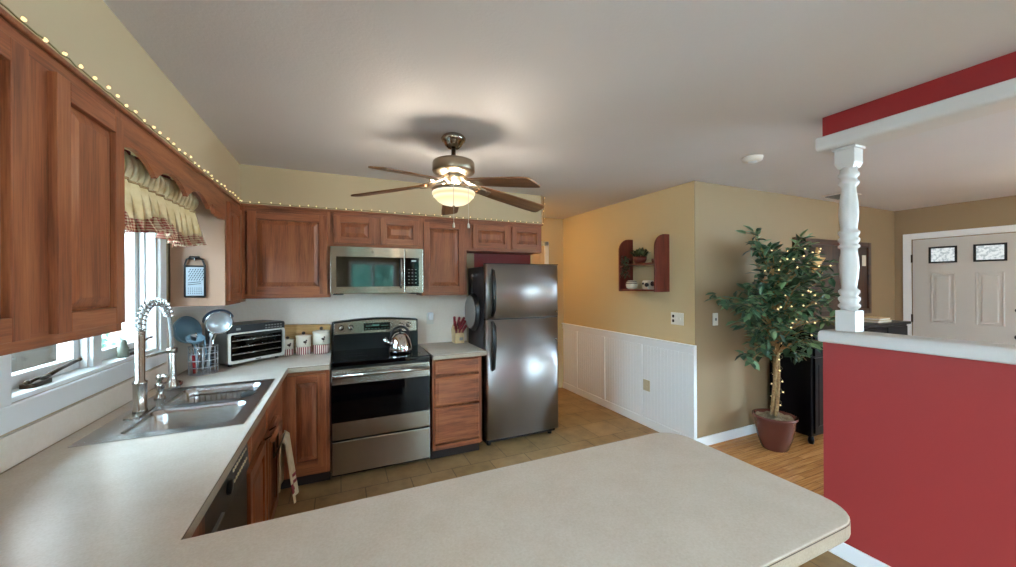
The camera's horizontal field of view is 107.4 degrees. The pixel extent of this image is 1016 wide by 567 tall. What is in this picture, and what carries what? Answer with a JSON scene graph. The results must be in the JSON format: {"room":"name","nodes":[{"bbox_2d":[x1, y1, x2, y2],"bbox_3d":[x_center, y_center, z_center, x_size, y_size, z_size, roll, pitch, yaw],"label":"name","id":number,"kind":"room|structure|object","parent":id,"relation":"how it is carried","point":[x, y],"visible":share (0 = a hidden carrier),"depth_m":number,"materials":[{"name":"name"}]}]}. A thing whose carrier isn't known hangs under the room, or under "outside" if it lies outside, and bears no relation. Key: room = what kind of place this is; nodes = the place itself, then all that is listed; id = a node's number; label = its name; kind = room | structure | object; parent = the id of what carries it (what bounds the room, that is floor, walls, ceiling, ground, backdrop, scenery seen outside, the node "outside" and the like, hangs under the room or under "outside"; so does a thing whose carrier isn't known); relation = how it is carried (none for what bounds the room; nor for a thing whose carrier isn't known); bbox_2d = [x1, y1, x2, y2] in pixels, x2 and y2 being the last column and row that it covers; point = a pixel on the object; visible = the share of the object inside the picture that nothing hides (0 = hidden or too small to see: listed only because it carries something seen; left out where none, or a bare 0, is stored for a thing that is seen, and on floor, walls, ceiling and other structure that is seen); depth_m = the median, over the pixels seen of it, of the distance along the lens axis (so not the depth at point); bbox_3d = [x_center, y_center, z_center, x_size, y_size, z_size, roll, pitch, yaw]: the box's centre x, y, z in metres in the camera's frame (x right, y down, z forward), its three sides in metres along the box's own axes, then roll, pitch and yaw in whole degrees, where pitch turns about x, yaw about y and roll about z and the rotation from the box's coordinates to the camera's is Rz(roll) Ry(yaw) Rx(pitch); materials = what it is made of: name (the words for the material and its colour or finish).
{"room":"kitchen","nodes":[
{"label":"kitchen","id":0,"kind":"room"},
{"bbox_2d":[0,239,198,473],"bbox_3d":[-1.135,0.296,-0.095,0.150,2.440,6.760,0,0,-24],"label":"wall","id":1,"kind":"structure","parent":0,"point":[167,245],"depth_m":1.77,"materials":[{"name":"paint"}]},
{"bbox_2d":[0,17,124,355],"bbox_3d":[-1.303,-0.226,0.846,0.318,0.782,0.892,0,0,-24],"label":"upper cabinet","id":2,"kind":"object","parent":1,"relation":"attached to","point":[62,165],"visible":1,"depth_m":0.99,"materials":[{"name":"brown wood"}]},
{"bbox_2d":[120,112,224,219],"bbox_3d":[-1.636,-0.512,1.898,0.019,0.181,1.298,0,0,-24],"label":"valance board","id":3,"kind":"object","parent":2,"relation":"attached to","point":[158,160],"visible":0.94,"depth_m":1.69,"materials":[{"name":"brown wood"}]},
{"bbox_2d":[0,238,166,435],"bbox_3d":[-1.866,-0.063,1.729,0.018,1.095,1.285,0,0,-24],"label":"window frame","id":4,"kind":"structure","parent":1,"relation":"in","point":[15,415],"depth_m":1.48,"materials":[{"name":"white paint"}]},
{"bbox_2d":[11,232,156,402],"bbox_3d":[-1.942,-0.065,1.695,0.152,0.930,1.115,0,0,-24],"label":"window","id":5,"kind":"structure","parent":1,"relation":"in","point":[76,359],"depth_m":1.92,"materials":[{"name":"white glass"}]},
{"bbox_2d":[116,339,129,357],"bbox_3d":[-2.002,0.335,1.938,0.062,0.094,0.052,0,0,33],"label":"figurine","id":6,"kind":"object","parent":5,"relation":"on","point":[122,349],"visible":1,"depth_m":1.92,"materials":[{"name":"grey ceramic"}]},
{"bbox_2d":[170,191,245,306],"bbox_3d":[-2.155,-0.232,2.753,0.306,0.762,0.690,0,0,-24],"label":"upper cabinet","id":7,"kind":"object","parent":1,"relation":"attached to","point":[221,254],"visible":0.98,"depth_m":2.47,"materials":[{"name":"brown wood"}]},
{"bbox_2d":[184,256,205,297],"bbox_3d":[-2.028,-0.042,2.415,0.115,0.268,0.031,0,0,-24],"label":"grater","id":8,"kind":"object","parent":7,"relation":"hanging from","point":[194,276],"visible":1,"depth_m":2.41,"materials":[{"name":"silver metal"}]},
{"bbox_2d":[0,6,542,225],"bbox_3d":[-0.075,-0.618,1.701,2.667,0.015,4.360,0,0,-24],"label":"trim","id":9,"kind":"structure","parent":7,"relation":"attached to","point":[5,15],"depth_m":1.35,"materials":[{"name":"brown wood"}]},
{"bbox_2d":[0,2,544,223],"bbox_3d":[-1.161,-0.766,2.481,1.918,0.294,3.833,0,0,20],"label":"string lights","id":10,"kind":"object","parent":7,"relation":"attached to","point":[22,19],"visible":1,"depth_m":1.44,"materials":[{"name":"white plastic"}]},
{"bbox_2d":[0,293,466,472],"bbox_3d":[-0.716,0.346,1.848,2.210,0.505,3.560,0,0,-24],"label":"backsplash","id":11,"kind":"structure","parent":1,"relation":"attached to","point":[21,444],"depth_m":3.17,"materials":[{"name":"laminate"}]},
{"bbox_2d":[0,0,239,203],"bbox_3d":[-1.428,-0.770,1.091,0.300,0.304,4.360,0,0,-24],"label":"wall","id":12,"kind":"structure","parent":0,"point":[92,36],"depth_m":1.35,"materials":[{"name":"paint"}]},
{"bbox_2d":[239,164,541,223],"bbox_3d":[-0.915,-0.773,3.549,2.655,0.304,0.300,0,0,-24],"label":"wall","id":13,"kind":"structure","parent":0,"point":[261,184],"depth_m":3.20,"materials":[{"name":"paint"}]},
{"bbox_2d":[357,253,529,343],"bbox_3d":[-1.191,0.296,3.652,3.125,2.440,0.120,0,0,-24],"label":"wall","id":14,"kind":"structure","parent":0,"point":[479,259],"depth_m":4.03,"materials":[{"name":"red paint"}]},
{"bbox_2d":[240,205,330,298],"bbox_3d":[-1.841,-0.248,3.118,0.644,0.732,0.296,0,0,-24],"label":"upper cabinet","id":15,"kind":"object","parent":14,"relation":"attached to","point":[286,252],"visible":0.98,"depth_m":2.98,"materials":[{"name":"brown wood"}]},
{"bbox_2d":[330,211,421,248],"bbox_3d":[-1.200,-0.467,3.407,0.765,0.302,0.296,0,0,-24],"label":"upper cabinet","id":16,"kind":"object","parent":14,"relation":"attached to","point":[346,229],"visible":1,"depth_m":3.28,"materials":[{"name":"brown wood"}]},
{"bbox_2d":[330,246,422,294],"bbox_3d":[-1.177,-0.108,3.361,0.761,0.408,0.396,0,0,-24],"label":"microwave","id":17,"kind":"object","parent":16,"relation":"attached to","point":[353,270],"visible":1,"depth_m":3.21,"materials":[{"name":"silver metal"}]},
{"bbox_2d":[427,312,433,323],"bbox_3d":[-0.775,0.349,3.734,0.070,0.120,0.048,0,0,-24],"label":"outlet","id":18,"kind":"object","parent":14,"relation":"attached to","point":[430,315],"visible":1,"depth_m":3.74,"materials":[{"name":"beige plastic"}]},
{"bbox_2d":[416,218,466,295],"bbox_3d":[-0.652,-0.255,3.653,0.435,0.732,0.296,0,0,-24],"label":"upper cabinet","id":19,"kind":"object","parent":14,"relation":"attached to","point":[444,246],"visible":0.99,"depth_m":3.52,"materials":[{"name":"brown wood"}]},
{"bbox_2d":[467,221,540,254],"bbox_3d":[-0.079,-0.473,3.918,0.830,0.302,0.308,0,0,-24],"label":"upper cabinet","id":20,"kind":"object","parent":14,"relation":"attached to","point":[482,237],"visible":1,"depth_m":3.78,"materials":[{"name":"brown wood"}]},
{"bbox_2d":[541,217,562,387],"bbox_3d":[-0.212,0.291,5.015,2.170,2.440,0.120,0,0,-24],"label":"wall","id":21,"kind":"structure","parent":0,"point":[552,228],"depth_m":5.37,"materials":[{"name":"yellow paint"}]},
{"bbox_2d":[532,246,544,263],"bbox_3d":[0.182,0.484,5.117,0.740,2.030,0.016,0,0,-24],"label":"door","id":22,"kind":"structure","parent":21,"relation":"in","point":[538,258],"depth_m":5.23,"materials":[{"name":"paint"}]},
{"bbox_2d":[541,241,548,263],"bbox_3d":[0.182,0.459,5.115,0.870,2.100,0.020,0,0,-24],"label":"trim","id":23,"kind":"structure","parent":21,"relation":"attached to","point":[543,243],"depth_m":5.27,"materials":[{"name":"white paint"}]},
{"bbox_2d":[103,0,1015,218],"bbox_3d":[2.257,-0.982,1.880,7.970,0.080,7.870,0,0,-24],"label":"ceiling","id":24,"kind":"structure","parent":0,"point":[597,103],"depth_m":1.74,"materials":[{"name":"paint"}]},
{"bbox_2d":[351,132,543,227],"bbox_3d":[-0.314,-0.627,2.357,1.240,0.602,1.264,0,0,-24],"label":"ceiling fan","id":25,"kind":"object","parent":24,"relation":"hanging from","point":[453,168],"visible":1,"depth_m":2.26,"materials":[{"name":"brown wood"}]},
{"bbox_2d":[742,154,762,163],"bbox_3d":[1.817,-0.919,2.773,0.136,0.041,0.136,0,0,-24],"label":"smoke detector","id":26,"kind":"object","parent":24,"relation":"attached to","point":[754,158],"visible":1,"depth_m":2.73,"materials":[{"name":"beige plastic"}]},
{"bbox_2d":[821,192,861,199],"bbox_3d":[3.562,-0.935,3.987,0.300,0.026,0.220,0,0,-24],"label":"ceiling vent","id":27,"kind":"object","parent":24,"relation":"in","point":[835,195],"visible":0.56,"depth_m":3.97,"materials":[{"name":"beige"}]},
{"bbox_2d":[274,388,856,566],"bbox_3d":[2.271,1.538,1.880,7.970,0.080,7.870,0,0,-24],"label":"floor","id":28,"kind":"structure","parent":0,"point":[576,430],"depth_m":3.19,"materials":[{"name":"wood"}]},
{"bbox_2d":[192,515,204,536],"bbox_3d":[-0.976,1.079,0.567,0.635,0.873,0.740,0,0,-24],"label":"base cabinet","id":29,"kind":"object","parent":28,"relation":"on","point":[200,530],"visible":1,"depth_m":1.01,"materials":[{"name":"brown wood"}]},
{"bbox_2d":[0,350,850,566],"bbox_3d":[-0.758,0.620,1.982,2.210,0.040,3.254,0,0,-24],"label":"countertop","id":30,"kind":"structure","parent":29,"relation":"on","point":[654,499],"depth_m":0.97,"materials":[{"name":"laminate"}]},
{"bbox_2d":[123,297,179,419],"bbox_3d":[-1.730,0.334,1.807,0.085,0.534,0.348,0,0,-14],"label":"kitchen faucet","id":31,"kind":"object","parent":30,"relation":"on","point":[141,407],"visible":1,"depth_m":1.74,"materials":[{"name":"silver metal"}]},
{"bbox_2d":[68,379,274,447],"bbox_3d":[-1.544,0.692,1.862,0.537,0.184,0.837,0,0,-24],"label":"sink","id":32,"kind":"object","parent":30,"relation":"in","point":[176,413],"visible":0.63,"depth_m":1.82,"materials":[{"name":"silver metal"}]},
{"bbox_2d":[154,374,167,399],"bbox_3d":[-1.804,0.538,1.961,0.087,0.126,0.048,0,0,-24],"label":"soap dispenser","id":33,"kind":"object","parent":32,"relation":"on","point":[159,386],"visible":0.94,"depth_m":1.94,"materials":[{"name":"silver metal"}]},
{"bbox_2d":[193,388,252,402],"bbox_3d":[-1.603,0.691,2.061,0.283,0.132,0.247,0,0,-24],"label":"rack","id":34,"kind":"object","parent":32,"relation":"in","point":[242,390],"visible":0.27,"depth_m":2.16,"materials":[{"name":"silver metal"}]},
{"bbox_2d":[241,391,256,396],"bbox_3d":[-1.419,0.616,2.057,0.090,0.035,0.090,0,0,-24],"label":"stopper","id":35,"kind":"object","parent":32,"relation":"on","point":[249,393],"visible":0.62,"depth_m":2.03,"materials":[{"name":"silver metal"}]},
{"bbox_2d":[188,344,218,375],"bbox_3d":[-2.062,0.514,2.525,0.163,0.187,0.163,0,0,-24],"label":"utensil basket","id":36,"kind":"object","parent":30,"relation":"on","point":[203,354],"visible":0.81,"depth_m":2.49,"materials":[{"name":"silver metal"}]},
{"bbox_2d":[172,316,201,367],"bbox_3d":[-2.138,0.396,2.473,0.106,0.360,0.188,0,0,9],"label":"ladle","id":37,"kind":"object","parent":36,"relation":"in","point":[185,325],"visible":0.82,"depth_m":2.50,"materials":[{"name":"blue plastic"}]},
{"bbox_2d":[172,317,200,342],"bbox_3d":[-2.140,0.307,2.471,0.102,0.177,0.182,0,0,5],"label":"bowl","id":38,"kind":"object","parent":37,"relation":"on","point":[184,326],"depth_m":2.50,"materials":[{"name":"blue plastic"}]},
{"bbox_2d":[188,334,195,373],"bbox_3d":[-2.082,0.465,2.461,0.020,0.260,0.039,0,0,44],"label":"spatula","id":39,"kind":"object","parent":36,"relation":"in","point":[193,336],"visible":0.79,"depth_m":2.46,"materials":[{"name":"red plastic"}]},
{"bbox_2d":[185,333,206,358],"bbox_3d":[-2.057,0.454,2.466,0.103,0.247,0.144,0,0,-24],"label":"ladle","id":40,"kind":"object","parent":36,"relation":"in","point":[201,337],"visible":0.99,"depth_m":2.46,"materials":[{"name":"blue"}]},
{"bbox_2d":[186,335,203,344],"bbox_3d":[-2.049,0.366,2.445,0.097,0.064,0.092,0,0,-24],"label":"bowl","id":41,"kind":"object","parent":40,"relation":"on","point":[200,338],"depth_m":2.44,"materials":[{"name":"blue plastic"}]},
{"bbox_2d":[195,333,201,372],"bbox_3d":[-2.063,0.461,2.486,0.051,0.269,0.026,0,0,-24],"label":"whisk","id":42,"kind":"object","parent":36,"relation":"in","point":[197,345],"visible":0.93,"depth_m":2.48,"materials":[{"name":"silver metal"}]},
{"bbox_2d":[205,333,212,372],"bbox_3d":[-2.000,0.461,2.498,0.046,0.269,0.026,0,0,-24],"label":"tongs","id":43,"kind":"object","parent":36,"relation":"in","point":[210,334],"visible":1,"depth_m":2.49,"materials":[{"name":"silver metal"}]},
{"bbox_2d":[202,309,233,365],"bbox_3d":[-2.031,0.378,2.615,0.171,0.397,0.167,0,0,-24],"label":"ladle","id":44,"kind":"object","parent":36,"relation":"in","point":[216,310],"visible":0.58,"depth_m":2.58,"materials":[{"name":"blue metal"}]},
{"bbox_2d":[203,309,231,321],"bbox_3d":[-2.034,0.231,2.616,0.167,0.103,0.164,0,0,-24],"label":"bowl","id":45,"kind":"object","parent":44,"relation":"on","point":[206,315],"depth_m":2.57,"materials":[{"name":"silver metal"}]},
{"bbox_2d":[204,311,232,368],"bbox_3d":[-1.963,0.382,2.526,0.168,0.389,0.075,0,0,-32],"label":"sieve","id":46,"kind":"object","parent":36,"relation":"in","point":[219,322],"visible":0.99,"depth_m":2.54,"materials":[{"name":"silver metal"}]},
{"bbox_2d":[206,312,231,332],"bbox_3d":[-1.964,0.265,2.533,0.059,0.150,0.152,0,0,44],"label":"bowl","id":47,"kind":"object","parent":46,"relation":"on","point":[216,322],"depth_m":2.55,"materials":[{"name":"silver metal"}]},
{"bbox_2d":[205,320,284,366],"bbox_3d":[-2.041,0.456,2.922,0.311,0.300,0.435,0,0,23],"label":"toaster oven","id":48,"kind":"object","parent":30,"relation":"on","point":[246,341],"visible":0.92,"depth_m":2.83,"materials":[{"name":"grey metal"}]},
{"bbox_2d":[282,336,294,355],"bbox_3d":[-1.871,0.527,3.166,0.106,0.157,0.108,0,0,-24],"label":"canister","id":49,"kind":"object","parent":30,"relation":"on","point":[289,343],"visible":0.82,"depth_m":3.13,"materials":[{"name":"ceramic"}]},
{"bbox_2d":[295,331,311,354],"bbox_3d":[-1.757,0.509,3.206,0.126,0.192,0.128,0,0,-24],"label":"canister","id":50,"kind":"object","parent":30,"relation":"on","point":[303,341],"visible":1,"depth_m":3.16,"materials":[{"name":"ceramic"}]},
{"bbox_2d":[284,324,330,352],"bbox_3d":[-1.775,0.479,3.291,0.382,0.250,0.029,0,0,-24],"label":"cutting board","id":51,"kind":"object","parent":30,"relation":"on","point":[291,331],"visible":0.49,"depth_m":3.28,"materials":[{"name":"brown wood"}]},
{"bbox_2d":[312,326,330,353],"bbox_3d":[-1.627,0.489,3.253,0.146,0.229,0.149,0,0,-24],"label":"canister","id":52,"kind":"object","parent":30,"relation":"on","point":[321,338],"visible":1,"depth_m":3.20,"materials":[{"name":"ceramic"}]},
{"bbox_2d":[205,443,248,533],"bbox_3d":[-1.263,1.082,1.208,0.618,0.869,0.635,0,0,-24],"label":"dishwasher","id":53,"kind":"object","parent":28,"relation":"on","point":[228,509],"visible":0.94,"depth_m":1.38,"materials":[{"name":"black"}]},
{"bbox_2d":[247,391,278,524],"bbox_3d":[-1.584,1.082,1.894,0.616,0.873,0.840,0,0,-24],"label":"base cabinet","id":54,"kind":"object","parent":28,"relation":"on","point":[262,471],"visible":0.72,"depth_m":1.95,"materials":[{"name":"brown wood"}]},
{"bbox_2d":[264,421,285,457],"bbox_3d":[-1.322,0.863,2.128,0.059,0.147,0.490,0,0,-24],"label":"towel bar","id":55,"kind":"object","parent":54,"relation":"attached to","point":[275,434],"visible":0.99,"depth_m":2.03,"materials":[{"name":"brown wood"}]},
{"bbox_2d":[275,367,330,488],"bbox_3d":[-1.819,1.083,2.765,0.905,0.873,0.939,0,0,-24],"label":"base cabinet","id":56,"kind":"object","parent":28,"relation":"on","point":[304,398],"visible":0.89,"depth_m":2.75,"materials":[{"name":"brown wood"}]},
{"bbox_2d":[279,430,298,503],"bbox_3d":[-1.345,1.128,2.288,0.095,0.409,0.221,0,0,-24],"label":"dish towel","id":57,"kind":"object","parent":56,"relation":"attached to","point":[286,443],"visible":0.98,"depth_m":2.29,"materials":[{"name":"beige fabric"}]},
{"bbox_2d":[330,317,430,476],"bbox_3d":[-1.111,0.917,3.232,0.756,1.198,0.669,0,0,-24],"label":"range","id":58,"kind":"object","parent":28,"relation":"on","point":[380,399],"visible":0.88,"depth_m":3.01,"materials":[{"name":"black"}]},
{"bbox_2d":[330,345,430,367],"bbox_3d":[-1.100,0.614,3.204,0.756,0.034,0.560,0,0,-24],"label":"cooktop","id":59,"kind":"object","parent":58,"relation":"in","point":[373,355],"depth_m":3.06,"materials":[{"name":"black glass"}]},
{"bbox_2d":[383,325,411,353],"bbox_3d":[-0.949,0.479,3.240,0.226,0.234,0.202,0,0,-1],"label":"kettle","id":60,"kind":"object","parent":58,"relation":"on","point":[400,342],"visible":1,"depth_m":3.17,"materials":[{"name":"silver metal"}]},
{"bbox_2d":[429,356,481,458],"bbox_3d":[-0.556,1.076,3.500,0.440,0.873,0.636,0,0,-24],"label":"base cabinet","id":61,"kind":"object","parent":28,"relation":"on","point":[455,426],"visible":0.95,"depth_m":3.21,"materials":[{"name":"brown wood"}]},
{"bbox_2d":[418,341,486,359],"bbox_3d":[-0.539,0.619,3.502,0.483,0.040,0.662,0,0,-24],"label":"countertop","id":62,"kind":"structure","parent":61,"relation":"on","point":[442,350],"depth_m":3.33,"materials":[{"name":"laminate"}]},
{"bbox_2d":[451,316,466,343],"bbox_3d":[-0.499,0.463,3.760,0.128,0.270,0.200,0,0,-24],"label":"knife block","id":63,"kind":"object","parent":62,"relation":"on","point":[458,329],"visible":1,"depth_m":3.73,"materials":[{"name":"brown wood"}]},
{"bbox_2d":[468,263,557,444],"bbox_3d":[0.058,0.661,3.775,0.770,1.698,0.622,0,0,-24],"label":"refrigerator","id":64,"kind":"object","parent":28,"relation":"on","point":[517,329],"visible":0.93,"depth_m":3.53,"materials":[{"name":"grey metal"}]},
{"bbox_2d":[465,274,479,330],"bbox_3d":[-0.351,0.188,3.680,0.064,0.562,0.377,0,0,-24],"label":"pan","id":65,"kind":"object","parent":64,"relation":"hanging from","point":[472,308],"visible":0.99,"depth_m":3.61,"materials":[{"name":"grey metal"}]},
{"bbox_2d":[704,225,839,452],"bbox_3d":[2.438,0.488,3.305,1.653,2.017,0.730,0,0,-24],"label":"potted ficus","id":66,"kind":"object","parent":28,"relation":"on","point":[775,428],"visible":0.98,"depth_m":3.29,"materials":[{"name":"green plant"}]},
{"bbox_2d":[752,408,798,452],"bbox_3d":[2.427,1.345,3.393,0.348,0.303,0.348,0,0,-24],"label":"pot","id":67,"kind":"object","parent":66,"relation":"attached to","point":[775,431],"depth_m":3.30,"materials":[{"name":"red ceramic"}]},
{"bbox_2d":[762,248,832,406],"bbox_3d":[2.523,0.419,3.295,0.674,1.478,0.505,0,0,-24],"label":"string lights","id":68,"kind":"object","parent":66,"relation":"attached to","point":[804,248],"visible":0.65,"depth_m":3.25,"materials":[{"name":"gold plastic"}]},
{"bbox_2d":[769,320,910,443],"bbox_3d":[3.596,0.961,3.995,1.930,1.060,0.415,0,0,-24],"label":"sideboard","id":69,"kind":"object","parent":28,"relation":"on","point":[802,384],"visible":0.16,"depth_m":3.54,"materials":[{"name":"black paint"}]},
{"bbox_2d":[864,320,890,322],"bbox_3d":[4.103,0.416,4.167,0.300,0.024,0.170,0,0,-24],"label":"book","id":70,"kind":"object","parent":69,"relation":"on","point":[869,321],"visible":0.59,"depth_m":4.08,"materials":[{"name":"beige paper"}]},
{"bbox_2d":[864,316,890,320],"bbox_3d":[4.103,0.391,4.167,0.240,0.024,0.170,0,0,-24],"label":"book","id":71,"kind":"object","parent":70,"relation":"on","point":[870,317],"visible":0.8,"depth_m":4.12,"materials":[{"name":"beige paper"}]},
{"bbox_2d":[563,181,694,344],"bbox_3d":[1.283,0.283,4.484,0.120,2.440,2.317,0,0,-24],"label":"wall","id":72,"kind":"structure","parent":0,"point":[592,297],"depth_m":4.11,"materials":[{"name":"yellow paint"}]},
{"bbox_2d":[561,323,695,438],"bbox_3d":[1.245,1.035,4.390,0.034,0.937,2.212,0,0,-24],"label":"wainscoting","id":73,"kind":"structure","parent":72,"relation":"attached to","point":[606,368],"depth_m":4.11,"materials":[{"name":"white paint"}]},
{"bbox_2d":[618,234,669,291],"bbox_3d":[1.393,-0.200,3.857,0.190,0.565,0.518,0,0,-24],"label":"wall shelf","id":74,"kind":"object","parent":72,"relation":"attached to","point":[661,264],"visible":0.98,"depth_m":3.65,"materials":[{"name":"red wood"}]},
{"bbox_2d":[620,256,631,278],"bbox_3d":[1.251,-0.178,3.994,0.126,0.258,0.152,0,0,29],"label":"trailing ivy","id":75,"kind":"object","parent":74,"relation":"hanging from","point":[627,261],"visible":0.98,"depth_m":3.98,"materials":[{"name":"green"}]},
{"bbox_2d":[626,280,636,288],"bbox_3d":[1.315,0.014,3.971,0.120,0.092,0.120,0,0,-24],"label":"striped pot","id":76,"kind":"object","parent":74,"relation":"on","point":[630,284],"visible":0.92,"depth_m":3.93,"materials":[{"name":"beige ceramic"}]},
{"bbox_2d":[630,247,650,262],"bbox_3d":[1.383,-0.291,3.901,0.226,0.164,0.266,0,0,-24],"label":"potted plant","id":77,"kind":"object","parent":74,"relation":"on","point":[640,254],"visible":0.98,"depth_m":3.84,"materials":[{"name":"green plant"}]},
{"bbox_2d":[642,280,653,288],"bbox_3d":[1.428,0.013,3.766,0.142,0.092,0.105,0,0,-24],"label":"cow figurine","id":78,"kind":"object","parent":74,"relation":"on","point":[646,284],"visible":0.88,"depth_m":3.74,"materials":[{"name":"beige ceramic"}]},
{"bbox_2d":[643,379,649,391],"bbox_3d":[1.456,1.070,3.922,0.010,0.115,0.090,0,0,-24],"label":"outlet plate","id":79,"kind":"object","parent":72,"relation":"attached to","point":[646,383],"visible":1,"depth_m":3.92,"materials":[{"name":"beige plastic"}]},
{"bbox_2d":[671,312,683,324],"bbox_3d":[1.619,0.338,3.575,0.014,0.117,0.146,0,0,-24],"label":"switch plate","id":80,"kind":"object","parent":72,"relation":"attached to","point":[676,318],"visible":1,"depth_m":3.57,"materials":[{"name":"beige plastic"}]},
{"bbox_2d":[694,181,894,437],"bbox_3d":[3.445,0.272,4.249,3.870,2.440,0.120,0,0,-24],"label":"wall","id":81,"kind":"structure","parent":0,"point":[728,390],"depth_m":3.65,"materials":[{"name":"paint"}]},
{"bbox_2d":[693,346,696,439],"bbox_3d":[1.698,1.033,3.388,0.037,0.937,0.012,0,0,-24],"label":"trim","id":82,"kind":"structure","parent":81,"relation":"attached to","point":[694,348],"depth_m":3.38,"materials":[{"name":"white paint"}]},
{"bbox_2d":[713,313,717,325],"bbox_3d":[1.951,0.336,3.501,0.070,0.117,0.016,0,0,-24],"label":"switch plate","id":83,"kind":"object","parent":81,"relation":"attached to","point":[715,315],"visible":1,"depth_m":3.50,"materials":[{"name":"beige plastic"}]},
{"bbox_2d":[696,424,756,445],"bbox_3d":[3.417,1.447,4.160,3.765,0.090,0.015,0,0,-24],"label":"baseboard","id":84,"kind":"structure","parent":81,"relation":"attached to","point":[708,440],"depth_m":3.56,"materials":[{"name":"white paint"}]},
{"bbox_2d":[792,237,871,317],"bbox_3d":[3.781,-0.065,4.316,1.580,0.870,0.035,0,0,-24],"label":"framed picture","id":85,"kind":"object","parent":81,"relation":"attached to","point":[831,251],"visible":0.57,"depth_m":4.33,"materials":[{"name":"red wood"}]},
{"bbox_2d":[811,247,824,273],"bbox_3d":[3.410,-0.253,4.114,0.304,0.289,0.020,0,0,-24],"label":"star ornament","id":86,"kind":"object","parent":85,"relation":"attached to","point":[817,249],"visible":0.47,"depth_m":4.11,"materials":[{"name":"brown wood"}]},
{"bbox_2d":[862,255,865,265],"bbox_3d":[4.335,-0.278,4.543,0.080,0.130,0.006,0,0,-24],"label":"note card","id":87,"kind":"object","parent":85,"relation":"attached to","point":[863,256],"visible":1,"depth_m":4.54,"materials":[{"name":"beige paper"}]},
{"bbox_2d":[822,51,1015,136],"bbox_3d":[2.700,-0.887,0.229,0.120,0.115,4.195,0,0,-24],"label":"beam","id":88,"kind":"structure","parent":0,"point":[1002,68],"depth_m":1.74,"materials":[{"name":"red paint"}]},
{"bbox_2d":[815,78,1015,155],"bbox_3d":[2.696,-0.790,0.239,0.190,0.078,4.217,0,0,-24],"label":"beam","id":89,"kind":"structure","parent":88,"relation":"attached to","point":[998,97],"depth_m":1.73,"materials":[{"name":"white paint"}]},
{"bbox_2d":[823,342,1015,566],"bbox_3d":[2.545,0.911,0.595,0.120,1.172,3.398,0,0,-24],"label":"wall","id":90,"kind":"structure","parent":0,"point":[919,450],"depth_m":1.76,"materials":[{"name":"red paint"}]},
{"bbox_2d":[828,542,890,566],"bbox_3d":[2.486,1.452,0.567,0.015,0.090,3.398,0,0,-24],"label":"baseboard","id":91,"kind":"structure","parent":90,"relation":"attached to","point":[852,555],"depth_m":1.98,"materials":[{"name":"white paint"}]},
{"bbox_2d":[818,329,1015,364],"bbox_3d":[2.539,0.292,0.600,0.190,0.065,3.410,0,0,-24],"label":"trim ledge","id":92,"kind":"object","parent":90,"relation":"on","point":[964,349],"visible":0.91,"depth_m":1.73,"materials":[{"name":"white paint"}]},
{"bbox_2d":[832,144,864,332],"bbox_3d":[1.880,-0.242,2.057,0.106,1.010,0.106,0,0,-24],"label":"turned column","id":93,"kind":"structure","parent":92,"relation":"on","point":[847,159],"depth_m":2.03,"materials":[{"name":"white paint"}]},
{"bbox_2d":[894,195,1015,335],"bbox_3d":[6.288,0.257,2.503,0.120,2.440,5.400,0,0,-24],"label":"wall","id":94,"kind":"structure","parent":0,"point":[1001,211],"depth_m":4.55,"materials":[{"name":"paint"}]},
{"bbox_2d":[903,225,1015,334],"bbox_3d":[5.375,0.422,4.361,0.020,2.120,1.094,0,0,-24],"label":"trim","id":95,"kind":"structure","parent":94,"relation":"attached to","point":[907,238],"depth_m":4.79,"materials":[{"name":"white paint"}]},
{"bbox_2d":[911,232,1015,344],"bbox_3d":[5.341,0.455,4.353,0.089,2.015,0.928,0,0,-24],"label":"door","id":96,"kind":"structure","parent":94,"relation":"in","point":[964,288],"depth_m":4.36,"materials":[{"name":"paint"}]},
{"bbox_3d":[-1.764,-0.466,1.746,0.182,0.014,1.104,0,0,-24],"label":"curtain rod","id":97,"kind":"object","parent":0,"visible":0},
{"bbox_2d":[124,149,205,246],"bbox_3d":[-1.692,-0.386,1.779,0.190,0.371,1.033,0,0,-24],"label":"curtain valance","id":98,"kind":"object","parent":97,"relation":"hanging from","point":[152,205],"visible":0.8,"depth_m":1.73,"materials":[{"name":"beige fabric"}]},
{"label":"outside","id":99,"kind":"structure","parent":0,"visible":0},
{"bbox_3d":[-4.240,1.982,0.718,4.840,0.100,11.200,0,0,-24],"label":"ground","id":100,"kind":"structure","parent":99,"visible":0},
{"bbox_2d":[11,344,56,372],"bbox_3d":[-2.244,1.104,1.465,0.300,1.635,1.020,0,0,-24],"label":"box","id":101,"kind":"object","parent":100,"relation":"on","point":[23,360],"visible":0.07,"depth_m":1.73,"materials":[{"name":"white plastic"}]},
{"bbox_2d":[102,333,121,347],"bbox_3d":[-3.142,1.065,2.670,0.853,1.725,0.795,0,0,-24],"label":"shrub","id":102,"kind":"object","parent":100,"relation":"on","point":[105,341],"visible":0.02,"depth_m":2.89,"materials":[{"name":"green plant"}]},
{"bbox_2d":[103,331,121,346],"bbox_3d":[-4.707,0.035,2.706,4.040,3.800,0.200,0,0,-24],"label":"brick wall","id":103,"kind":"structure","parent":100,"relation":"on","point":[113,334],"depth_m":3.19,"materials":[{"name":"white"}]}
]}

